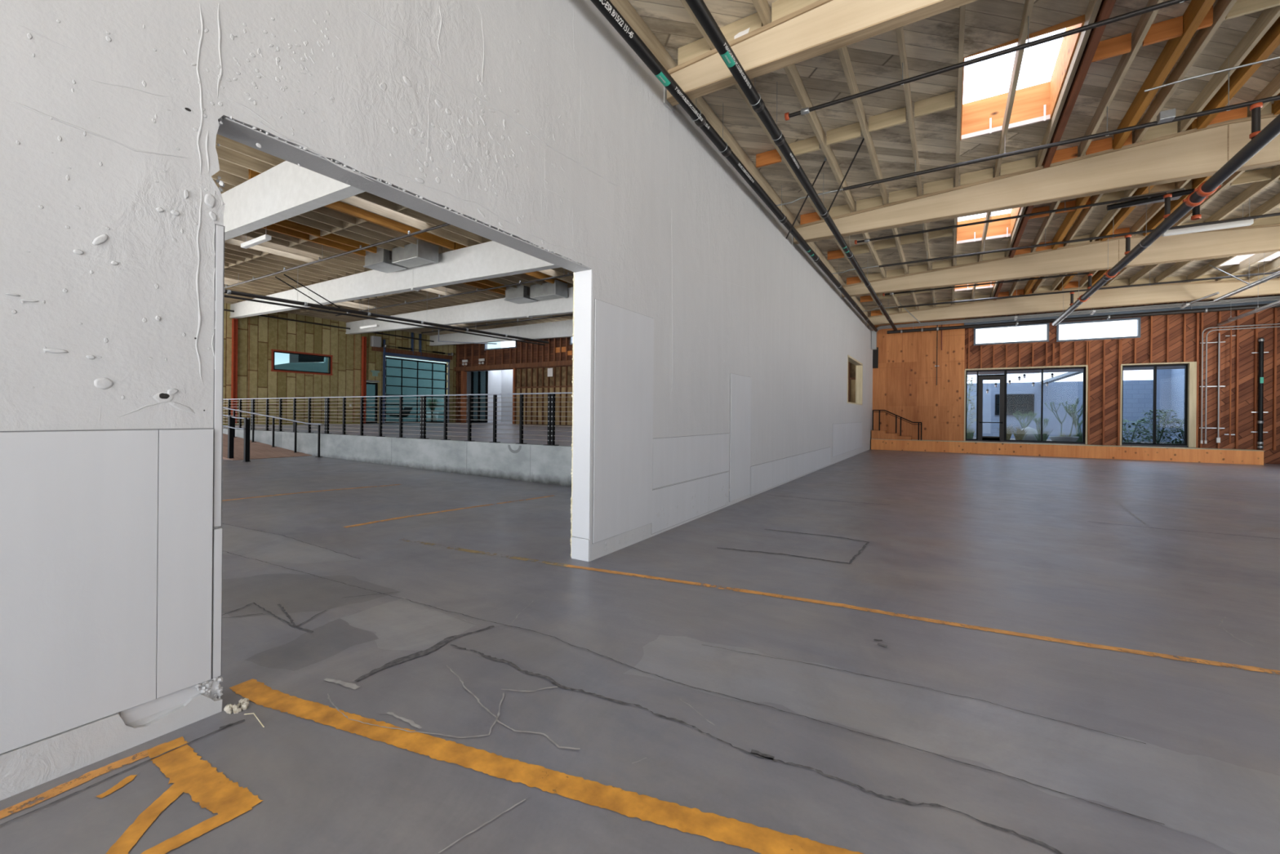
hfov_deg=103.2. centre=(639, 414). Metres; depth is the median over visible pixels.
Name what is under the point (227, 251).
joist
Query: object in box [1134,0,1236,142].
joist
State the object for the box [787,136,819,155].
blocking
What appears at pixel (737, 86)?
joist
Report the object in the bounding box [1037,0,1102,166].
joist
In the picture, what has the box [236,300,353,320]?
joist
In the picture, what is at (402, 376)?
door
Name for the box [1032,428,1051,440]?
clump
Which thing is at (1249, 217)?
pipe
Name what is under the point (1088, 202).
blocking
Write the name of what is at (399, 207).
blocking
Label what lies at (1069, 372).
canopy
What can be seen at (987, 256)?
blocking
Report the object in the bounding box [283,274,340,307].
brace
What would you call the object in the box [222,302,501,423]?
wall
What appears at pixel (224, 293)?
joist
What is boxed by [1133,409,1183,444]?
leafy bush
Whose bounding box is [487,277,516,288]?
joist
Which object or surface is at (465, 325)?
joist
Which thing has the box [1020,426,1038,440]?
boulder
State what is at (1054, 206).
joist
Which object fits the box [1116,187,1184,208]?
metal plate
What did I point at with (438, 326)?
pipe
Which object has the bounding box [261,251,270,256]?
blocking
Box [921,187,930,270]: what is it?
joist
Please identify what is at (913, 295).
joist
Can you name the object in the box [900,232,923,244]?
blocking
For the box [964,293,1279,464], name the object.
wall
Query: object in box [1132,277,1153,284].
blocking
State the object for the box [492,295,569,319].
joist
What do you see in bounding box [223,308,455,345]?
pipe
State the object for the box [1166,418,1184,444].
leafy bush
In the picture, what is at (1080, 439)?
clump
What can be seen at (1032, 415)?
shrub
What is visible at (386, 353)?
lintel
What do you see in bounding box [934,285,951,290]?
blocking
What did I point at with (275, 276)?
brace
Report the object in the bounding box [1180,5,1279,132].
joist
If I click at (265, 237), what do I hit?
strip light
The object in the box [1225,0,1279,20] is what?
blocking
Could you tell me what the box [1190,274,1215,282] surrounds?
blocking
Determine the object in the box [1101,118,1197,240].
joist
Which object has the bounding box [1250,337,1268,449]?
drain pipe
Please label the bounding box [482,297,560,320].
joist
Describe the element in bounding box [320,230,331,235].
blocking
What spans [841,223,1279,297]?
roof beam
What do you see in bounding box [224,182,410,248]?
joist
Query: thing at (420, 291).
joist
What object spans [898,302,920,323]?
conduit
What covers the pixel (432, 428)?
floor
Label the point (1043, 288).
blocking
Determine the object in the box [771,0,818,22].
blocking
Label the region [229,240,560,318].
roof beam
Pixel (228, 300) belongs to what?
joist
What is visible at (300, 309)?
joist
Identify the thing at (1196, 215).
pipe
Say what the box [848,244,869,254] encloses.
blocking
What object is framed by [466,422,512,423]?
floor
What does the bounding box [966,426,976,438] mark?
clump
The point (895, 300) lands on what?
joist
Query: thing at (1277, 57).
conduit
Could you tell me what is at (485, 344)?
window
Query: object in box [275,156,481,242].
joist
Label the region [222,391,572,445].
guard rail
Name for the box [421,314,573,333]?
branch
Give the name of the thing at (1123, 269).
joist
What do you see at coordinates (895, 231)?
joist
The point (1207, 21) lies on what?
blocking
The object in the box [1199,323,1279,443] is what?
conduit
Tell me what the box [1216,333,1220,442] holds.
conduit
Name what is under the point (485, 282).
joist
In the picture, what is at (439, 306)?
joist
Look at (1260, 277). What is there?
blocking
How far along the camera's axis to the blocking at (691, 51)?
5.43 m
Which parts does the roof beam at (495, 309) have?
splice plate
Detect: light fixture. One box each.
[1089,308,1095,315]
[1180,301,1190,308]
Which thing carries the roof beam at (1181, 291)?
attached to the wall
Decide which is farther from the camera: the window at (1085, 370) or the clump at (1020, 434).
the clump at (1020, 434)
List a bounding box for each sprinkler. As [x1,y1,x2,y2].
[224,277,549,343]
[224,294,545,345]
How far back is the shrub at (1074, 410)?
20.41 m
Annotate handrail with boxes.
[222,407,322,457]
[222,414,250,462]
[871,409,921,439]
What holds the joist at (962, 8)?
on the roof beam at (820, 27)
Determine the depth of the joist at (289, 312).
26.63 m
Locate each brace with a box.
[275,275,329,310]
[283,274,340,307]
[786,156,826,239]
[827,136,864,211]
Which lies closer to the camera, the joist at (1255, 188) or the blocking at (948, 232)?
the joist at (1255, 188)
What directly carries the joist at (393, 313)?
on the roof beam at (495, 309)
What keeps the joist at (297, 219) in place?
on the roof beam at (286, 190)
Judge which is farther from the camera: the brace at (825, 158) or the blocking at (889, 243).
the blocking at (889, 243)
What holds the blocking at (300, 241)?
attached to the joist at (274, 228)
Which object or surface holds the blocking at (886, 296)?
attached to the ceiling
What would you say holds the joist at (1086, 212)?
on the roof beam at (1193, 153)
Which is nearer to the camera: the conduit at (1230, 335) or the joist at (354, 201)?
the joist at (354, 201)
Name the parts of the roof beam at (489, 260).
splice plate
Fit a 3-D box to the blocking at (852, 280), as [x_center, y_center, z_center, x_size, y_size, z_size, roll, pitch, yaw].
[6.116,-3.840,14.516,0.380,0.190,0.040,1,0,31]
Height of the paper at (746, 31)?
0.173 m
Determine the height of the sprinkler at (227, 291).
1.571 m
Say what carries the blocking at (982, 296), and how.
on the roof beam at (1181, 291)
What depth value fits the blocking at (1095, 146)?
7.73 m
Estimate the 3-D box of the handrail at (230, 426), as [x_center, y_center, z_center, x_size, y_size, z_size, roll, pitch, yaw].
[-13.923,0.275,15.402,9.002,1.792,0.136,1,0,31]
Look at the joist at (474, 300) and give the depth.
26.64 m
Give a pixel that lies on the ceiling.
(931, 43)
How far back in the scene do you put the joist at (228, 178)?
11.04 m
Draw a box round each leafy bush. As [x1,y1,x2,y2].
[966,374,976,436]
[1122,418,1158,443]
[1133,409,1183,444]
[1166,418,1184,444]
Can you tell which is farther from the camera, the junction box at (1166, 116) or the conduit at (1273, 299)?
the conduit at (1273, 299)
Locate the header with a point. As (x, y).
(373, 348)
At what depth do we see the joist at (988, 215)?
11.04 m
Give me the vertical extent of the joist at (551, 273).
0.250 m
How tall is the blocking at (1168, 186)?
0.190 m
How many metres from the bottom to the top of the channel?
0.220 m
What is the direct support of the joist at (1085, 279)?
on the roof beam at (1095, 255)
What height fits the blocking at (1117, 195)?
0.190 m
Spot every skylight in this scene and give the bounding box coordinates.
[954,281,995,291]
[955,207,1021,244]
[960,14,1084,140]
[1219,251,1279,266]
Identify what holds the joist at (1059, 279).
on the roof beam at (1095, 255)
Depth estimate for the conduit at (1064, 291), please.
16.59 m
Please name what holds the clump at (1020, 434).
on the floor
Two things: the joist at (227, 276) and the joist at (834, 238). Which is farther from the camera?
the joist at (227, 276)
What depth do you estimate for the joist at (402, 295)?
22.36 m
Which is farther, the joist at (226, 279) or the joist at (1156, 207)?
the joist at (226, 279)
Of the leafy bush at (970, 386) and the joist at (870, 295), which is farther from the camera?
the leafy bush at (970, 386)
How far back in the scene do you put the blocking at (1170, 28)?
5.42 m
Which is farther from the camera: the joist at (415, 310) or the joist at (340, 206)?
the joist at (415, 310)
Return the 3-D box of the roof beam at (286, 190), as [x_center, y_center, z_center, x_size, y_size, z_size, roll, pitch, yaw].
[-10.803,-4.490,12.473,25.700,1.140,0.260,1,0,31]
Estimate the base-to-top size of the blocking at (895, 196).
0.190 m
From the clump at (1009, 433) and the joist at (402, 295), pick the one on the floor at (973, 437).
the clump at (1009, 433)
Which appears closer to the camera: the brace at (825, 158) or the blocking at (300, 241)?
the brace at (825, 158)
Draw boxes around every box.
[370,335,381,346]
[871,330,876,349]
[1156,108,1175,124]
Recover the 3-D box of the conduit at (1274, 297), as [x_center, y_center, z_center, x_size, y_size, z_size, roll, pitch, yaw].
[14.353,-3.155,17.539,11.386,0.676,0.052,1,0,31]
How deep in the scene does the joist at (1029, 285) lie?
15.71 m
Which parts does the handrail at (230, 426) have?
post, rail, grip rail, post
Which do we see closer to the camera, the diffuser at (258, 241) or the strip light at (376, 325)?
the diffuser at (258, 241)
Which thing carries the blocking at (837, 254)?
attached to the ceiling
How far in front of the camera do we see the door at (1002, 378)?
18.87 m
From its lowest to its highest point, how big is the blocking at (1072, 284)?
0.190 m
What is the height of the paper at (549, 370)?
0.500 m
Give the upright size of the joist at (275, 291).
0.250 m
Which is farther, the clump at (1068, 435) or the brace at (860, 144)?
the clump at (1068, 435)
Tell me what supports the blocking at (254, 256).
attached to the joist at (228, 246)
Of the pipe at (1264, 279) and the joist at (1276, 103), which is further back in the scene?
the pipe at (1264, 279)
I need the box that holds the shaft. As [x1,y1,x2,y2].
[383,343,453,355]
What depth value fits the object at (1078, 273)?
13.96 m
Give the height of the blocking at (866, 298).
0.190 m
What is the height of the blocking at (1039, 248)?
0.190 m
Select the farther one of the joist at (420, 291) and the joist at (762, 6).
the joist at (420, 291)
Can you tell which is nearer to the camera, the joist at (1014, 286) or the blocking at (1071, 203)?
the blocking at (1071, 203)
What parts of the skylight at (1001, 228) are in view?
trim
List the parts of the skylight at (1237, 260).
trim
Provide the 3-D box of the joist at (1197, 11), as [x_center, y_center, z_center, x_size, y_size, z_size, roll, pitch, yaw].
[5.815,-4.108,5.408,0.085,0.232,5.138,1,0,31]
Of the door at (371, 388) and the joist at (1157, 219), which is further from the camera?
the door at (371, 388)
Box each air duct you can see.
[363,239,438,273]
[503,279,567,303]
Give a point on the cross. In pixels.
(1254, 306)
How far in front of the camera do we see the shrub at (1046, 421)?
21.53 m
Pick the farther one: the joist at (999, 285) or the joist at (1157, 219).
the joist at (999, 285)
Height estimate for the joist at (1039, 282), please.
0.202 m
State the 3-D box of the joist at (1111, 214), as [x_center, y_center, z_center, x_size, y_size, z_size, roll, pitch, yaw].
[9.145,-4.136,9.528,0.045,0.202,5.310,1,0,31]
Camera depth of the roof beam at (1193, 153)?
7.84 m
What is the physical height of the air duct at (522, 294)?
0.630 m
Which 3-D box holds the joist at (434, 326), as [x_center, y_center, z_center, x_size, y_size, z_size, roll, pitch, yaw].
[-12.268,-5.214,28.797,0.050,0.250,5.310,1,0,31]
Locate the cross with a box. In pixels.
[887,303,1279,333]
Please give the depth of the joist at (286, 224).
14.46 m
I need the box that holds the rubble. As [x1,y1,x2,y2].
[223,697,248,714]
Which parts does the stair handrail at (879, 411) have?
post, post, rail, rail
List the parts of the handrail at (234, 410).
post, post, grip rail, post, post, post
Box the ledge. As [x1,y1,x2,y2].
[871,438,1265,465]
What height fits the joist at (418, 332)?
0.250 m
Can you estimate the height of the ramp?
0.660 m
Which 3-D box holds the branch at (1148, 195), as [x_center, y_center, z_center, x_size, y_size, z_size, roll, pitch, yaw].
[6.584,-3.919,9.536,4.740,0.644,0.088,1,0,31]
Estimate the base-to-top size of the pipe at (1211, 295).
0.060 m
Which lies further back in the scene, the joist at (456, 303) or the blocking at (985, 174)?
the joist at (456, 303)
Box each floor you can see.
[0,448,1279,853]
[222,422,572,445]
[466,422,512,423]
[973,437,1182,444]
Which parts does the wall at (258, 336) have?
window trim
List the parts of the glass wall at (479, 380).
frame post, frame post, frame post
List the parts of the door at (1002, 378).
rail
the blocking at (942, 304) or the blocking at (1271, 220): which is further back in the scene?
the blocking at (942, 304)
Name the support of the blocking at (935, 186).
on the roof beam at (1193, 153)
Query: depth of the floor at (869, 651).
2.53 m
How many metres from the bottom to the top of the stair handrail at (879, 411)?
1.170 m
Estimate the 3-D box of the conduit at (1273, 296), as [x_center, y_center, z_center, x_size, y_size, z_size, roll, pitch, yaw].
[14.312,-3.196,17.471,11.386,0.656,0.052,1,0,31]
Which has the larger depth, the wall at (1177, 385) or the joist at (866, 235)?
the wall at (1177, 385)
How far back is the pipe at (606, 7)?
5.84 m
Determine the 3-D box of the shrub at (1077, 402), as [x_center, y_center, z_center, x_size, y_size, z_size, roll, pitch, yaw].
[17.509,0.217,20.670,1.657,1.828,0.601,1,0,36]
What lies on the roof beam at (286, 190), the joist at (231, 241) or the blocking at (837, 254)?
the joist at (231, 241)
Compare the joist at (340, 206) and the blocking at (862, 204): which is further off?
the joist at (340, 206)
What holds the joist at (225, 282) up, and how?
on the roof beam at (286, 190)
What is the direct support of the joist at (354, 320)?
on the roof beam at (495, 309)
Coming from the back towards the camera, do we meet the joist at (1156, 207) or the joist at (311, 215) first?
the joist at (311, 215)
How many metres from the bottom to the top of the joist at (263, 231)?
0.250 m
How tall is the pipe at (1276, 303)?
1.240 m
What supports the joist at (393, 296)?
on the roof beam at (489, 260)
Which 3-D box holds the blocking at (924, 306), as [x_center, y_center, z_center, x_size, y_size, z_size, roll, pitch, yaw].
[10.258,-3.902,18.211,0.450,0.190,0.040,1,0,31]
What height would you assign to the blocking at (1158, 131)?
0.190 m
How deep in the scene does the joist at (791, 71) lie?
6.84 m
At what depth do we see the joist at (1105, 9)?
5.89 m
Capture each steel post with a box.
[382,339,385,422]
[410,332,413,355]
[418,333,421,351]
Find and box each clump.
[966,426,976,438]
[995,425,1014,439]
[1011,426,1030,439]
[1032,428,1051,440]
[1054,432,1076,436]
[1073,431,1082,441]
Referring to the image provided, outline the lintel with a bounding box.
[385,351,449,362]
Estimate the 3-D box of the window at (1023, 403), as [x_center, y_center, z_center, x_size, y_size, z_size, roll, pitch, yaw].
[17.855,-0.485,24.207,1.500,1.000,0.060,1,0,31]
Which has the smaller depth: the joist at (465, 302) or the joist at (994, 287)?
the joist at (994, 287)
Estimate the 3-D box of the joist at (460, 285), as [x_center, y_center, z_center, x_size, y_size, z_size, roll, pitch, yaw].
[-7.345,-5.168,19.580,0.050,0.250,5.310,1,0,31]
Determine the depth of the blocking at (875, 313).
19.03 m
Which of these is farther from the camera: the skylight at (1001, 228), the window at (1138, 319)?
the window at (1138, 319)
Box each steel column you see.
[231,318,237,423]
[361,336,366,423]
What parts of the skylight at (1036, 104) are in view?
trim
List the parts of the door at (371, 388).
pane, head trim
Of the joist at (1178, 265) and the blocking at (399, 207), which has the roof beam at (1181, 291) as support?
the joist at (1178, 265)
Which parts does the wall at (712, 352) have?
casing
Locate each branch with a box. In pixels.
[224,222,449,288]
[335,271,573,315]
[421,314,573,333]
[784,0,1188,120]
[843,72,1279,191]
[854,186,1166,244]
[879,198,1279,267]
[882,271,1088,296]
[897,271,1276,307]
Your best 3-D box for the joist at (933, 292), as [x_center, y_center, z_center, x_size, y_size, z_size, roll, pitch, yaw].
[9.096,-3.932,15.775,0.045,0.202,5.310,1,0,31]
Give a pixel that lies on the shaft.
(384, 344)
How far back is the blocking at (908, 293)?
16.18 m
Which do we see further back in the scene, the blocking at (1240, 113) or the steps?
the steps
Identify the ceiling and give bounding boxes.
[627,0,1279,315]
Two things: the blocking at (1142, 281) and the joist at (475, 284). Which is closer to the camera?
the blocking at (1142, 281)
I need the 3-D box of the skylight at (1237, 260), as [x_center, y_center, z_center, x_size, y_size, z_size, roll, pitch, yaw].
[15.252,-4.240,12.477,1.160,0.550,2.120,1,0,31]
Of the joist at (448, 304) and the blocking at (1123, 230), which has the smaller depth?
the blocking at (1123, 230)
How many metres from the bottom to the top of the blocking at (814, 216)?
0.190 m
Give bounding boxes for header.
[371,346,452,359]
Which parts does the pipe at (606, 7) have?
hanger rod, hanger rod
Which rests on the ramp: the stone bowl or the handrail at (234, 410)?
the handrail at (234, 410)
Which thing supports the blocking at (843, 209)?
on the roof beam at (1193, 153)
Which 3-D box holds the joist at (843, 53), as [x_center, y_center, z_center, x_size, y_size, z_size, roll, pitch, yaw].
[3.096,-3.953,6.983,0.045,0.202,5.310,1,0,31]
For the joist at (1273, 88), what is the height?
0.202 m
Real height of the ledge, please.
0.420 m
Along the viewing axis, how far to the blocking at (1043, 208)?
10.17 m
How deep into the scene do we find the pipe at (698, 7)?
5.68 m
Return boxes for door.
[365,379,379,423]
[384,352,449,422]
[977,375,1004,440]
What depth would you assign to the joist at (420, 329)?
30.87 m
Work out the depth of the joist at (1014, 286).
15.98 m
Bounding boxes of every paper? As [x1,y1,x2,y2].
[547,368,552,376]
[733,27,749,39]
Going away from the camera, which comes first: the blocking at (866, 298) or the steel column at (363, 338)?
the blocking at (866, 298)
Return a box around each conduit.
[776,188,843,205]
[831,265,879,274]
[863,290,1065,311]
[876,295,1279,328]
[876,298,1279,332]
[877,297,1279,329]
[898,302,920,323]
[934,324,938,385]
[1144,56,1279,92]
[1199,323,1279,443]
[1204,325,1279,443]
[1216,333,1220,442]
[1224,328,1235,443]
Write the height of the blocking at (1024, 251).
0.190 m
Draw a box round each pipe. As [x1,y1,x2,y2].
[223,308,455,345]
[438,326,497,344]
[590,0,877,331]
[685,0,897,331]
[1052,102,1279,325]
[1106,188,1201,220]
[1181,292,1219,306]
[1208,253,1279,302]
[1217,264,1279,325]
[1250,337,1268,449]
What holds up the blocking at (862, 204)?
on the roof beam at (1193, 153)
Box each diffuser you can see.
[242,238,270,248]
[1163,223,1251,236]
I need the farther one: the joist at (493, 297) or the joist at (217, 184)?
the joist at (493, 297)
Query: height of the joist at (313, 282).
0.250 m
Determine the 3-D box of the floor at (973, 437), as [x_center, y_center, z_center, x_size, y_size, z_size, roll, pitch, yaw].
[17.778,1.194,20.838,11.700,0.140,7.900,1,0,31]
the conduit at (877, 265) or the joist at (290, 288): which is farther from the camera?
the joist at (290, 288)
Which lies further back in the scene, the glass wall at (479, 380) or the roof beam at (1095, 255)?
the glass wall at (479, 380)
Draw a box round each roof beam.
[221,160,365,240]
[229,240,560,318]
[345,287,573,334]
[429,319,573,346]
[666,0,977,106]
[793,113,1279,244]
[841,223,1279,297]
[866,278,1279,325]
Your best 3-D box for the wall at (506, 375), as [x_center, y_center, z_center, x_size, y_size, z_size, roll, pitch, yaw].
[-7.519,-1.600,36.264,6.600,4.340,0.100,1,0,31]
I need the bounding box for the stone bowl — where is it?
[1048,435,1079,441]
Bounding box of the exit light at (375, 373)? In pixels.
[370,369,379,376]
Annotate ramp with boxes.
[222,433,311,460]
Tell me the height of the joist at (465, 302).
0.250 m
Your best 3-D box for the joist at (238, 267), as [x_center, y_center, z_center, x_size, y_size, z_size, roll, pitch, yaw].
[-14.212,-5.232,17.534,0.050,0.250,5.310,1,0,31]
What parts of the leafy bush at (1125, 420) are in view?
stem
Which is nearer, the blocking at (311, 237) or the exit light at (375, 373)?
the blocking at (311, 237)
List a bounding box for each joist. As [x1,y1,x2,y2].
[211,170,235,186]
[213,178,224,191]
[215,133,275,165]
[215,144,261,173]
[217,158,248,179]
[220,191,398,251]
[223,297,236,302]
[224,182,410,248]
[224,238,354,273]
[224,242,345,275]
[224,248,336,278]
[224,253,328,279]
[224,257,319,282]
[224,262,311,284]
[224,266,303,285]
[224,270,296,288]
[224,274,288,289]
[224,277,281,291]
[224,280,274,293]
[224,284,267,294]
[224,293,248,298]
[225,288,261,295]
[231,301,347,322]
[232,235,364,271]
[235,176,441,252]
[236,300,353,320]
[241,231,364,266]
[242,299,359,319]
[248,168,454,249]
[248,297,365,319]
[252,227,364,261]
[260,161,467,246]
[262,224,365,256]
[267,292,386,315]
[272,219,377,253]
[274,290,392,315]
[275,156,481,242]
[281,288,399,313]
[288,286,407,312]
[296,284,414,311]
[303,282,422,310]
[308,306,372,317]
[311,280,430,309]
[319,278,438,307]
[328,276,447,306]
[336,274,455,305]
[345,271,464,303]
[346,320,431,335]
[352,319,436,334]
[354,269,473,302]
[360,318,443,333]
[363,266,482,301]
[365,318,449,333]
[392,312,475,329]
[399,311,482,329]
[407,310,489,328]
[414,308,497,328]
[422,307,504,327]
[430,306,511,326]
[434,326,462,331]
[438,252,536,287]
[438,304,519,324]
[440,246,547,284]
[442,284,492,299]
[446,303,527,324]
[452,283,502,297]
[453,242,567,283]
[455,302,535,323]
[462,281,505,294]
[464,300,543,322]
[466,238,573,284]
[472,298,552,321]
[473,279,506,290]
[480,236,573,277]
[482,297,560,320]
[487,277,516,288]
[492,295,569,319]
[502,294,573,316]
[567,282,573,288]
[680,0,715,49]
[734,84,823,219]
[751,0,768,26]
[768,5,854,212]
[833,237,862,282]
[836,45,887,204]
[854,202,884,278]
[870,294,883,314]
[884,271,900,311]
[887,195,907,274]
[895,26,921,195]
[907,269,917,310]
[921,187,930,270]
[930,263,935,307]
[951,264,954,304]
[953,217,956,266]
[955,4,965,186]
[971,257,978,302]
[978,167,995,261]
[991,251,1005,297]
[993,253,1009,300]
[995,0,1034,177]
[1005,156,1037,257]
[1009,161,1043,257]
[1009,247,1031,296]
[1024,244,1052,294]
[1031,143,1080,252]
[1033,238,1065,293]
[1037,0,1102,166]
[1043,0,1115,168]
[1052,139,1113,249]
[1052,234,1091,290]
[1058,233,1101,290]
[1065,129,1135,246]
[1080,0,1164,156]
[1080,227,1131,287]
[1091,120,1180,241]
[1091,227,1143,286]
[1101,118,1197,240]
[1105,266,1129,286]
[1113,0,1215,149]
[1129,221,1204,284]
[1131,106,1251,235]
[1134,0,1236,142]
[1143,103,1273,235]
[1155,226,1243,282]
[1171,169,1246,226]
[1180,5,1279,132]
[1187,255,1236,282]
[1196,16,1279,129]
[1204,164,1279,222]
[1217,251,1277,280]
[1243,192,1279,226]
[1248,257,1279,279]
[1250,72,1279,116]
[1273,92,1279,115]
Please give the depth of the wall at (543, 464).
11.88 m
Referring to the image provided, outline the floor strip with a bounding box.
[222,422,359,424]
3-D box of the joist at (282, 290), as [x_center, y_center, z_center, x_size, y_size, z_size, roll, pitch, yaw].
[-13.494,-5.225,23.326,0.050,0.250,5.310,1,0,31]
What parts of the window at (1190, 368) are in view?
sill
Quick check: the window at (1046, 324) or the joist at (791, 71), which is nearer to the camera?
the joist at (791, 71)
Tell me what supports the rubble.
on the floor at (869, 651)
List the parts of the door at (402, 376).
rail, rail, rail, rail, rail, rail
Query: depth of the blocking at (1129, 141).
7.56 m
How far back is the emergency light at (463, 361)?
33.68 m
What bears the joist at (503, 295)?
on the roof beam at (495, 309)
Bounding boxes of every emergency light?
[462,360,467,365]
[478,358,484,364]
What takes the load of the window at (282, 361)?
in the wall at (258, 336)
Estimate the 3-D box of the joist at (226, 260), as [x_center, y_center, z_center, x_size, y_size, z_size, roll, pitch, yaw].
[-13.700,-5.227,17.221,0.050,0.250,5.310,1,0,31]
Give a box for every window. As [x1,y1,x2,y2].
[273,351,330,373]
[484,341,516,350]
[964,364,1088,444]
[973,322,1048,345]
[995,393,1034,415]
[1056,317,1140,342]
[1120,361,1196,447]
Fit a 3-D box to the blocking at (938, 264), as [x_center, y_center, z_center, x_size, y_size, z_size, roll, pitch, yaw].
[7.966,-3.957,13.390,0.450,0.190,0.040,1,0,31]
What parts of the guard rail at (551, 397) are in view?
post, post, double post, post, post, post, post, post, post, post, rail, post, post, post, post, post, double post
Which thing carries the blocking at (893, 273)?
on the roof beam at (1095, 255)
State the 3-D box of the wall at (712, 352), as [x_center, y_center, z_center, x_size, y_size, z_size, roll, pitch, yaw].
[2.114,-2.601,8.797,0.264,8.041,28.600,1,0,31]
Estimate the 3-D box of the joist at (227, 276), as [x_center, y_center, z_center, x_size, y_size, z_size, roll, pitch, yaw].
[-15.749,-5.246,18.470,0.050,0.250,5.310,1,0,31]
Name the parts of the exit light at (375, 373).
panel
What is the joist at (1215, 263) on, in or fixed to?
on the roof beam at (1095, 255)
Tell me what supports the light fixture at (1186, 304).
hanging from the ceiling
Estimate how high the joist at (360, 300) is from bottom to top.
0.250 m
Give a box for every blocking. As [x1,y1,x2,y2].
[244,257,252,261]
[252,254,260,258]
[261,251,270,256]
[288,241,297,246]
[298,238,306,243]
[309,234,318,239]
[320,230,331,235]
[331,225,342,232]
[342,221,355,228]
[355,217,366,224]
[396,203,407,210]
[677,37,711,65]
[720,12,763,42]
[755,149,781,168]
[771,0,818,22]
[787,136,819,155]
[800,212,820,224]
[826,122,861,145]
[826,204,850,217]
[826,249,844,259]
[846,276,861,284]
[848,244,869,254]
[856,195,883,211]
[860,295,872,302]
[864,272,882,280]
[868,106,906,132]
[871,310,882,315]
[873,238,895,250]
[876,292,891,299]
[884,307,898,313]
[886,268,904,277]
[888,186,916,203]
[894,290,911,297]
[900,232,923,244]
[901,306,915,311]
[908,263,928,273]
[914,90,955,118]
[914,288,930,293]
[918,302,933,309]
[923,177,953,195]
[928,228,952,239]
[932,259,951,269]
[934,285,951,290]
[936,299,951,306]
[954,297,970,304]
[956,254,977,265]
[960,167,992,186]
[973,293,990,301]
[982,251,1004,261]
[997,291,1008,297]
[1000,156,1035,176]
[1012,288,1023,295]
[1013,244,1031,255]
[1028,205,1049,218]
[1035,241,1051,251]
[1035,284,1050,293]
[1051,146,1077,163]
[1055,200,1075,213]
[1063,281,1078,288]
[1068,234,1089,245]
[1083,196,1090,208]
[1085,137,1112,155]
[1091,32,1131,62]
[1097,190,1124,203]
[1107,278,1128,286]
[1108,226,1129,238]
[1122,131,1132,146]
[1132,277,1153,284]
[1140,120,1177,142]
[1142,15,1182,46]
[1147,182,1174,193]
[1160,275,1186,283]
[1180,220,1203,225]
[1182,179,1191,189]
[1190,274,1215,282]
[1196,4,1213,30]
[1196,256,1229,260]
[1208,106,1247,124]
[1220,272,1246,280]
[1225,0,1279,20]
[1230,168,1271,186]
[1248,215,1279,226]
[1252,271,1276,279]
[1260,101,1271,115]
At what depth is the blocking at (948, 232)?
11.07 m
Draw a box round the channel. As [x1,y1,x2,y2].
[964,295,1278,324]
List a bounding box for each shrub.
[1013,410,1037,428]
[1033,417,1048,431]
[1044,397,1082,435]
[1064,404,1082,435]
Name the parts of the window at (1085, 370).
sill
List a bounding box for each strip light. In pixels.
[240,233,271,248]
[360,297,379,328]
[1161,204,1253,236]
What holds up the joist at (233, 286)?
on the roof beam at (286, 190)
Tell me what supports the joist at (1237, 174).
on the roof beam at (1193, 153)
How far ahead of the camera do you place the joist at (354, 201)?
13.17 m
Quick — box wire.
[244,712,264,727]
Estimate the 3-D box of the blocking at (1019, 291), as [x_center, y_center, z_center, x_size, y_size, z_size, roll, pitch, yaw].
[12.536,-4.047,16.824,0.300,0.190,0.040,1,0,31]
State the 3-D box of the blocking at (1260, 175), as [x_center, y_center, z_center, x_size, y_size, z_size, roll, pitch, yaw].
[10.469,-4.081,8.704,0.460,0.190,0.040,1,0,31]
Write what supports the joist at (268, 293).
on the roof beam at (489, 260)
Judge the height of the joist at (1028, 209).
0.252 m
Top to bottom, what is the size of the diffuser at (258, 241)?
0.006 m
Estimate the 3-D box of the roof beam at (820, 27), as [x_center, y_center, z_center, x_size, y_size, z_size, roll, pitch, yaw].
[5.422,-3.757,2.538,11.920,0.678,0.170,1,0,31]
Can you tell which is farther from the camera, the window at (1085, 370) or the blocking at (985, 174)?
the window at (1085, 370)
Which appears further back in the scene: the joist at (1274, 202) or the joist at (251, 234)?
the joist at (251, 234)
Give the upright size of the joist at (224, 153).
0.250 m
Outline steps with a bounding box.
[871,430,911,439]
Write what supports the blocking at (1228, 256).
attached to the ceiling
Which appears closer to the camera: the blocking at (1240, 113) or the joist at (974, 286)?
the blocking at (1240, 113)
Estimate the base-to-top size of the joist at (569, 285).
0.250 m
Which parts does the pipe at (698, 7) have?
hanger rod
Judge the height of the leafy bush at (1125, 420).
0.980 m
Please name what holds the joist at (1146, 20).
on the roof beam at (820, 27)
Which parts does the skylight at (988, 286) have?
trim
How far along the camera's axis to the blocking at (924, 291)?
15.89 m
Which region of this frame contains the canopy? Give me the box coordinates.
[967,365,1184,384]
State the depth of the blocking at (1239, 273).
14.24 m
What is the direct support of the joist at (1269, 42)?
on the roof beam at (820, 27)
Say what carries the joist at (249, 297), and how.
on the roof beam at (489, 260)
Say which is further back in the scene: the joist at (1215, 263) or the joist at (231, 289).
the joist at (231, 289)
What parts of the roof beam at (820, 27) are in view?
nailer plate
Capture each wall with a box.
[0,0,873,800]
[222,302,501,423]
[222,427,572,487]
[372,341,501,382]
[454,318,964,440]
[471,370,488,422]
[501,369,512,422]
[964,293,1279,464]
[966,368,1171,442]
[1170,368,1184,442]
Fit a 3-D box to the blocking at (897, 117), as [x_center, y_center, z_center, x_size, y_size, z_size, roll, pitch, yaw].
[3.323,-3.966,6.827,0.450,0.190,0.040,1,0,31]

